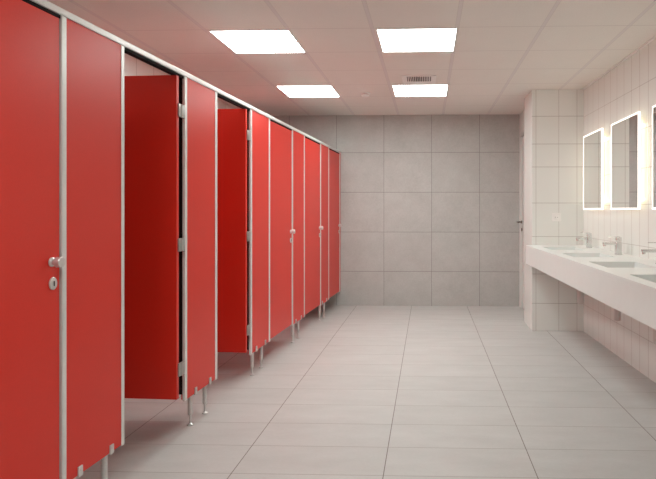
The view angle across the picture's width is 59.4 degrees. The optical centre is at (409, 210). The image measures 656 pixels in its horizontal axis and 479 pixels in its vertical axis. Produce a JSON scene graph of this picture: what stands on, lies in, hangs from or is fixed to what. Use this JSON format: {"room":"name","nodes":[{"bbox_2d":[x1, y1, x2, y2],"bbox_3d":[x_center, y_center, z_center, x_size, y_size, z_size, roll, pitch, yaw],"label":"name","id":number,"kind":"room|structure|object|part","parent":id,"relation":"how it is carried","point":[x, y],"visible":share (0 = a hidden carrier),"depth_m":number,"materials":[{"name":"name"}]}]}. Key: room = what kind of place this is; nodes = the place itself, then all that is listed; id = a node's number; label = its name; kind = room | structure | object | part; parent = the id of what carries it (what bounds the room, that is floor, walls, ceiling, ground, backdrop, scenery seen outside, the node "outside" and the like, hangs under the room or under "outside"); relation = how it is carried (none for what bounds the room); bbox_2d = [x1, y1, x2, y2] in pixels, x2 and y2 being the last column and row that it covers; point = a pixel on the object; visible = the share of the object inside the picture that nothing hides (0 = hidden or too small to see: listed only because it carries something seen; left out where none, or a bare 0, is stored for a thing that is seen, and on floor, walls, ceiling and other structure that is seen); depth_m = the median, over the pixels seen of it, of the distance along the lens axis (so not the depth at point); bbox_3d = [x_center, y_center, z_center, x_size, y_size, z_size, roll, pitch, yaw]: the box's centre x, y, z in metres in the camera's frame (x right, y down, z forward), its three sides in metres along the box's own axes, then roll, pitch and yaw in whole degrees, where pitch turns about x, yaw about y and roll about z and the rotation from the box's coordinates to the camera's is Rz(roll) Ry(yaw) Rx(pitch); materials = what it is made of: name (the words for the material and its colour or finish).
{"room":"public restroom","nodes":[
{"label":"public restroom","id":0,"kind":"room"},
{"bbox_2d":[124,53,232,108],"bbox_3d":[-2.429,-0.002,2.698,0.120,2.577,10.040,0,0,2],"label":"wall","id":1,"kind":"structure","parent":0,"point":[133,66],"depth_m":4.84,"materials":[{"name":"white tile"}]},
{"bbox_2d":[47,0,655,115],"bbox_3d":[-0.104,-1.340,2.625,4.773,0.100,10.280,0,0,2],"label":"ceiling","id":2,"kind":"structure","parent":0,"point":[505,50],"depth_m":4.40,"materials":[{"name":"paint"}]},
{"bbox_2d":[209,29,305,52],"bbox_3d":[-1.141,-1.287,4.329,0.576,0.006,0.576,0,0,2],"label":"recessed light","id":3,"kind":"object","parent":2,"relation":"in","point":[238,41],"visible":1,"depth_m":4.30,"materials":[{"name":"white plastic"}]},
{"bbox_2d":[276,85,339,96],"bbox_3d":[-1.085,-1.287,6.124,0.576,0.006,0.576,0,0,2],"label":"recessed light","id":4,"kind":"object","parent":2,"relation":"in","point":[290,90],"visible":1,"depth_m":6.06,"materials":[{"name":"white plastic"}]},
{"bbox_2d":[360,92,369,96],"bbox_3d":[-0.490,-1.268,6.218,0.116,0.045,0.116,0,0,2],"label":"smoke detector","id":5,"kind":"object","parent":2,"relation":"attached to","point":[363,94],"visible":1,"depth_m":6.18,"materials":[{"name":"white plastic"}]},
{"bbox_2d":[376,28,456,51],"bbox_3d":[0.058,-1.287,4.292,0.576,0.006,0.576,0,0,2],"label":"recessed light","id":6,"kind":"object","parent":2,"relation":"in","point":[391,39],"visible":1,"depth_m":4.25,"materials":[{"name":"white plastic"}]},
{"bbox_2d":[401,75,435,83],"bbox_3d":[0.092,-1.284,5.572,0.332,0.012,0.364,0,0,2],"label":"ceiling vent","id":7,"kind":"object","parent":2,"relation":"in","point":[406,79],"visible":1,"depth_m":5.54,"materials":[{"name":"white plastic"}]},
{"bbox_2d":[407,77,430,80],"bbox_3d":[0.091,-1.289,5.537,0.234,0.002,0.220,0,0,2],"label":"grille","id":8,"kind":"object","parent":7,"relation":"attached to","point":[408,78],"depth_m":5.52,"materials":[{"name":"white metal"}]},
{"bbox_2d":[392,84,447,96],"bbox_3d":[0.115,-1.287,6.086,0.576,0.006,0.576,0,0,2],"label":"recessed light","id":9,"kind":"object","parent":2,"relation":"in","point":[433,89],"visible":1,"depth_m":6.06,"materials":[{"name":"white plastic"}]},
{"bbox_2d":[76,305,655,478],"bbox_3d":[-0.104,1.337,2.625,4.773,0.100,10.280,0,0,2],"label":"floor","id":10,"kind":"structure","parent":0,"point":[363,392],"depth_m":3.64,"materials":[{"name":"tile"}]},
{"bbox_2d":[0,0,123,478],"bbox_3d":[-1.884,0.258,1.982,1.057,2.058,1.441,0,0,5],"label":"toilet cubicle","id":11,"kind":"object","parent":10,"relation":"on","point":[62,80],"visible":1,"depth_m":2.21,"materials":[{"name":"red laminate"}]},
{"bbox_3d":[-1.416,0.164,1.957,0.028,1.841,0.547,0,0,5],"label":"door","id":12,"kind":"part","parent":11,"relation":"part of","materials":[{"name":"red laminate"}]},
{"bbox_3d":[-1.378,0.282,2.187,0.008,0.049,0.040,0,0,5],"label":"lock plate","id":13,"kind":"part","parent":11,"relation":"part of","materials":[{"name":"metal"}]},
{"bbox_3d":[-1.360,0.199,2.181,0.044,0.041,0.041,0,0,5],"label":"knob","id":14,"kind":"part","parent":11,"relation":"part of","materials":[{"name":"metal"}]},
{"bbox_3d":[-1.375,0.162,2.452,0.028,1.866,0.394,0,0,5],"label":"panel","id":15,"kind":"part","parent":11,"relation":"part of","materials":[{"name":"red laminate"}]},
{"bbox_3d":[-1.383,1.159,2.563,0.028,0.132,0.028,0,0,5],"label":"leg","id":16,"kind":"part","parent":11,"relation":"part of","materials":[{"name":"metal"}]},
{"bbox_2d":[124,47,216,425],"bbox_3d":[-1.826,0.258,3.224,1.075,2.058,1.040,0,0,5],"label":"toilet cubicle","id":17,"kind":"object","parent":10,"relation":"on","point":[170,121],"visible":0.59,"depth_m":3.19,"materials":[{"name":"red laminate"}]},
{"bbox_3d":[-1.589,0.150,3.205,0.572,1.818,0.028,0,0,5],"label":"door","id":18,"kind":"part","parent":17,"relation":"part of","materials":[{"name":"red laminate"}]},
{"bbox_3d":[-1.316,1.159,3.393,0.028,0.132,0.028,0,0,5],"label":"leg","id":19,"kind":"part","parent":17,"relation":"part of","materials":[{"name":"metal"}]},
{"bbox_3d":[-1.291,0.162,3.477,0.028,1.866,0.409,0,0,5],"label":"panel","id":20,"kind":"part","parent":17,"relation":"part of","materials":[{"name":"red laminate"}]},
{"bbox_3d":[-1.300,1.159,3.592,0.028,0.132,0.028,0,0,5],"label":"leg","id":21,"kind":"part","parent":17,"relation":"part of","materials":[{"name":"metal"}]},
{"bbox_2d":[217,93,269,375],"bbox_3d":[-1.767,0.258,4.272,1.127,2.058,1.055,0,0,5],"label":"toilet cubicle","id":22,"kind":"object","parent":10,"relation":"on","point":[243,134],"visible":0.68,"depth_m":4.23,"materials":[{"name":"red laminate"}]},
{"bbox_2d":[31,0,340,153],"bbox_3d":[-1.212,-0.785,4.450,0.049,0.027,6.468,0,0,5],"label":"rail","id":23,"kind":"object","parent":22,"relation":"on","point":[44,3],"visible":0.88,"depth_m":2.88,"materials":[{"name":"metal"}]},
{"bbox_3d":[-1.504,0.150,4.252,0.572,1.818,0.028,0,0,5],"label":"door","id":24,"kind":"part","parent":22,"relation":"part of","materials":[{"name":"red laminate"}]},
{"bbox_3d":[-1.233,1.159,4.424,0.028,0.132,0.028,0,0,5],"label":"leg","id":25,"kind":"part","parent":22,"relation":"part of","materials":[{"name":"metal"}]},
{"bbox_3d":[-1.206,0.162,4.527,0.028,1.866,0.416,0,0,5],"label":"panel","id":26,"kind":"part","parent":22,"relation":"part of","materials":[{"name":"red laminate"}]},
{"bbox_3d":[-1.216,1.159,4.633,0.028,0.132,0.028,0,0,5],"label":"leg","id":27,"kind":"part","parent":22,"relation":"part of","materials":[{"name":"metal"}]},
{"bbox_2d":[270,119,304,342],"bbox_3d":[-1.690,0.258,5.346,1.214,2.058,1.093,0,0,5],"label":"toilet cubicle","id":28,"kind":"object","parent":10,"relation":"on","point":[287,146],"visible":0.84,"depth_m":5.22,"materials":[{"name":"red laminate"}]},
{"bbox_3d":[-1.163,0.164,5.076,0.028,1.841,0.625,0,0,5],"label":"door","id":29,"kind":"part","parent":28,"relation":"part of","materials":[{"name":"red laminate"}]},
{"bbox_3d":[-1.144,1.159,5.519,0.028,0.132,0.028,0,0,5],"label":"leg","id":30,"kind":"part","parent":28,"relation":"part of","materials":[{"name":"metal"}]},
{"bbox_3d":[-1.128,1.159,5.711,0.028,0.132,0.028,0,0,5],"label":"leg","id":31,"kind":"part","parent":28,"relation":"part of","materials":[{"name":"metal"}]},
{"bbox_3d":[-1.118,0.162,5.621,0.028,1.866,0.414,0,0,5],"label":"panel","id":32,"kind":"part","parent":28,"relation":"part of","materials":[{"name":"red laminate"}]},
{"bbox_2d":[305,136,328,320],"bbox_3d":[-1.628,0.258,6.455,1.269,2.058,1.125,0,0,5],"label":"toilet cubicle","id":33,"kind":"object","parent":10,"relation":"on","point":[316,154],"visible":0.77,"depth_m":6.30,"materials":[{"name":"red laminate"}]},
{"bbox_3d":[-1.073,0.164,6.187,0.028,1.841,0.664,0,0,5],"label":"door","id":34,"kind":"part","parent":33,"relation":"part of","materials":[{"name":"red laminate"}]},
{"bbox_3d":[-1.026,0.162,6.748,0.028,1.866,0.407,0,0,5],"label":"panel","id":35,"kind":"part","parent":33,"relation":"part of","materials":[{"name":"red laminate"}]},
{"bbox_2d":[524,90,582,330],"bbox_3d":[1.855,-0.002,6.273,1.086,2.577,0.486,0,0,2],"label":"wall pier","id":36,"kind":"object","parent":10,"relation":"on","point":[553,119],"visible":0.56,"depth_m":6.04,"materials":[{"name":"white tile"}]},
{"bbox_2d":[552,213,560,220],"bbox_3d":[1.563,0.072,6.033,0.094,0.088,0.012,0,0,2],"label":"power socket","id":37,"kind":"object","parent":36,"relation":"attached to","point":[555,216],"visible":1,"depth_m":6.03,"materials":[{"name":"white plastic"}]},
{"bbox_2d":[273,114,518,305],"bbox_3d":[0.056,-0.002,7.702,4.773,2.577,0.120,0,0,2],"label":"wall","id":38,"kind":"structure","parent":0,"point":[430,203],"depth_m":7.64,"materials":[{"name":"grey tile"}]},
{"bbox_2d":[329,148,341,297],"bbox_3d":[-0.964,0.164,7.321,0.080,1.870,0.704,0,0,5],"label":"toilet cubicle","id":39,"kind":"object","parent":38,"relation":"attached to","point":[335,225],"visible":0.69,"depth_m":7.29,"materials":[{"name":"red laminate"}]},
{"bbox_2d":[519,114,519,305],"bbox_3d":[1.939,-0.002,7.048,0.967,2.577,1.069,0,0,2],"label":"wall","id":40,"kind":"structure","parent":0,"point":[519,114],"depth_m":7.59,"materials":[{"name":"white paint"}]},
{"bbox_2d":[517,111,523,308],"bbox_3d":[1.476,-0.002,7.080,0.162,2.577,0.925,0,0,2],"label":"door","id":41,"kind":"structure","parent":40,"relation":"in","point":[521,221],"depth_m":7.42,"materials":[{"name":"white paint"}]},
{"bbox_3d":[1.493,-1.151,7.079,0.066,0.278,0.925,0,0,2],"label":"transom panel","id":42,"kind":"part","parent":41,"relation":"part of","materials":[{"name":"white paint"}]},
{"bbox_3d":[1.504,0.144,7.079,0.104,2.285,0.925,0,0,2],"label":"frame","id":43,"kind":"part","parent":41,"relation":"part of","materials":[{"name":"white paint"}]},
{"bbox_2d":[583,39,655,382],"bbox_3d":[1.987,-0.002,1.781,0.539,2.577,8.485,0,0,2],"label":"wall","id":44,"kind":"structure","parent":0,"point":[629,88],"depth_m":4.82,"materials":[{"name":"white tile"}]},
{"bbox_2d":[526,245,655,329],"bbox_3d":[1.524,0.468,3.870,0.703,0.195,4.332,0,0,2],"label":"countertop","id":45,"kind":"structure","parent":44,"relation":"attached to","point":[626,283],"depth_m":3.81,"materials":[{"name":"white stone"}]},
{"bbox_2d":[544,247,584,249],"bbox_3d":[1.505,0.408,5.540,0.330,0.076,0.430,0,0,2],"label":"basin","id":46,"kind":"object","parent":45,"relation":"in","point":[548,248],"depth_m":5.75,"materials":[{"name":"white ceramic"}]},
{"bbox_2d":[577,290,586,303],"bbox_3d":[1.743,0.692,5.548,0.202,0.450,0.068,0,0,2],"label":"trap","id":47,"kind":"object","parent":45,"relation":"attached to","point":[580,295],"visible":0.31,"depth_m":5.52,"materials":[{"name":"white plastic"}]},
{"bbox_2d":[576,232,591,247],"bbox_3d":[1.726,0.294,5.609,0.154,0.152,0.052,0,0,2],"label":"tap","id":48,"kind":"object","parent":45,"relation":"on","point":[588,238],"visible":0.99,"depth_m":5.59,"materials":[{"name":"silver metal"}]},
{"bbox_3d":[1.704,0.283,5.609,0.110,0.033,0.032,0,0,2],"label":"spout","id":49,"kind":"part","parent":48,"relation":"part of","materials":[{"name":"silver metal"}]},
{"bbox_3d":[1.747,0.238,5.608,0.104,0.042,0.043,0,0,2],"label":"lever","id":50,"kind":"part","parent":48,"relation":"part of","materials":[{"name":"silver metal"}]},
{"bbox_2d":[563,253,612,256],"bbox_3d":[1.479,0.408,4.711,0.330,0.076,0.430,0,0,2],"label":"basin","id":51,"kind":"object","parent":45,"relation":"in","point":[567,254],"depth_m":4.92,"materials":[{"name":"white ceramic"}]},
{"bbox_2d":[603,236,621,254],"bbox_3d":[1.699,0.294,4.749,0.154,0.152,0.052,0,0,2],"label":"tap","id":52,"kind":"object","parent":45,"relation":"on","point":[618,245],"visible":1,"depth_m":4.73,"materials":[{"name":"silver metal"}]},
{"bbox_3d":[1.677,0.283,4.750,0.110,0.033,0.032,0,0,2],"label":"spout","id":53,"kind":"part","parent":52,"relation":"part of","materials":[{"name":"silver metal"}]},
{"bbox_3d":[1.720,0.238,4.748,0.104,0.042,0.043,0,0,2],"label":"lever","id":54,"kind":"part","parent":52,"relation":"part of","materials":[{"name":"silver metal"}]},
{"bbox_2d":[613,308,620,320],"bbox_3d":[1.764,0.692,4.707,0.146,0.450,0.068,0,0,2],"label":"trap","id":55,"kind":"object","parent":45,"relation":"attached to","point":[616,314],"visible":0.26,"depth_m":4.68,"materials":[{"name":"white plastic"}]},
{"bbox_2d":[591,262,655,267],"bbox_3d":[1.453,0.408,3.881,0.330,0.076,0.430,0,0,2],"label":"basin","id":56,"kind":"object","parent":45,"relation":"in","point":[602,264],"depth_m":4.09,"materials":[{"name":"white ceramic"}]},
{"bbox_2d":[632,275,655,282],"bbox_3d":[1.427,0.408,3.052,0.330,0.076,0.430,0,0,2],"label":"basin","id":57,"kind":"object","parent":45,"relation":"in","point":[649,278],"depth_m":3.27,"materials":[{"name":"white ceramic"}]},
{"bbox_2d":[641,242,655,263],"bbox_3d":[1.672,0.294,3.889,0.154,0.152,0.052,0,0,2],"label":"tap","id":58,"kind":"object","parent":45,"relation":"on","point":[643,251],"visible":1,"depth_m":3.88,"materials":[{"name":"silver metal"}]},
{"bbox_3d":[1.650,0.283,3.890,0.110,0.033,0.032,0,0,2],"label":"spout","id":59,"kind":"part","parent":58,"relation":"part of","materials":[{"name":"silver metal"}]},
{"bbox_2d":[653,329,655,344],"bbox_3d":[1.746,0.692,3.877,0.163,0.450,0.068,0,0,2],"label":"trap","id":60,"kind":"object","parent":45,"relation":"attached to","point":[654,330],"visible":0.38,"depth_m":3.86,"materials":[{"name":"white plastic"}]},
{"bbox_2d":[583,128,603,209],"bbox_3d":[1.817,-0.386,5.546,0.065,0.754,0.620,0,0,2],"label":"mirror","id":61,"kind":"object","parent":44,"relation":"attached to","point":[593,143],"visible":1,"depth_m":5.50,"materials":[{"name":"white mirror"}]},
{"bbox_3d":[1.803,-0.386,5.546,0.016,0.730,0.596,0,0,2],"label":"plate","id":62,"kind":"part","parent":61,"relation":"part of","materials":[{"name":"white plastic"}]},
{"bbox_2d":[582,35,655,89],"bbox_3d":[1.798,-1.286,1.784,0.022,0.008,8.482,0,0,1],"label":"trim","id":63,"kind":"structure","parent":44,"relation":"attached to","point":[654,37],"depth_m":4.85,"materials":[{"name":"white plastic"}]},
{"bbox_2d":[611,112,640,208],"bbox_3d":[1.809,-0.386,4.698,0.065,0.754,0.655,0,0,2],"label":"mirror","id":64,"kind":"object","parent":44,"relation":"attached to","point":[625,133],"visible":1,"depth_m":4.64,"materials":[{"name":"white mirror"}]},
{"bbox_2d":[652,105,655,208],"bbox_3d":[1.800,-0.386,3.825,0.065,0.754,0.650,0,0,2],"label":"mirror","id":65,"kind":"object","parent":44,"relation":"attached to","point":[654,106],"visible":1,"depth_m":4.11,"materials":[{"name":"white mirror"}]}
]}

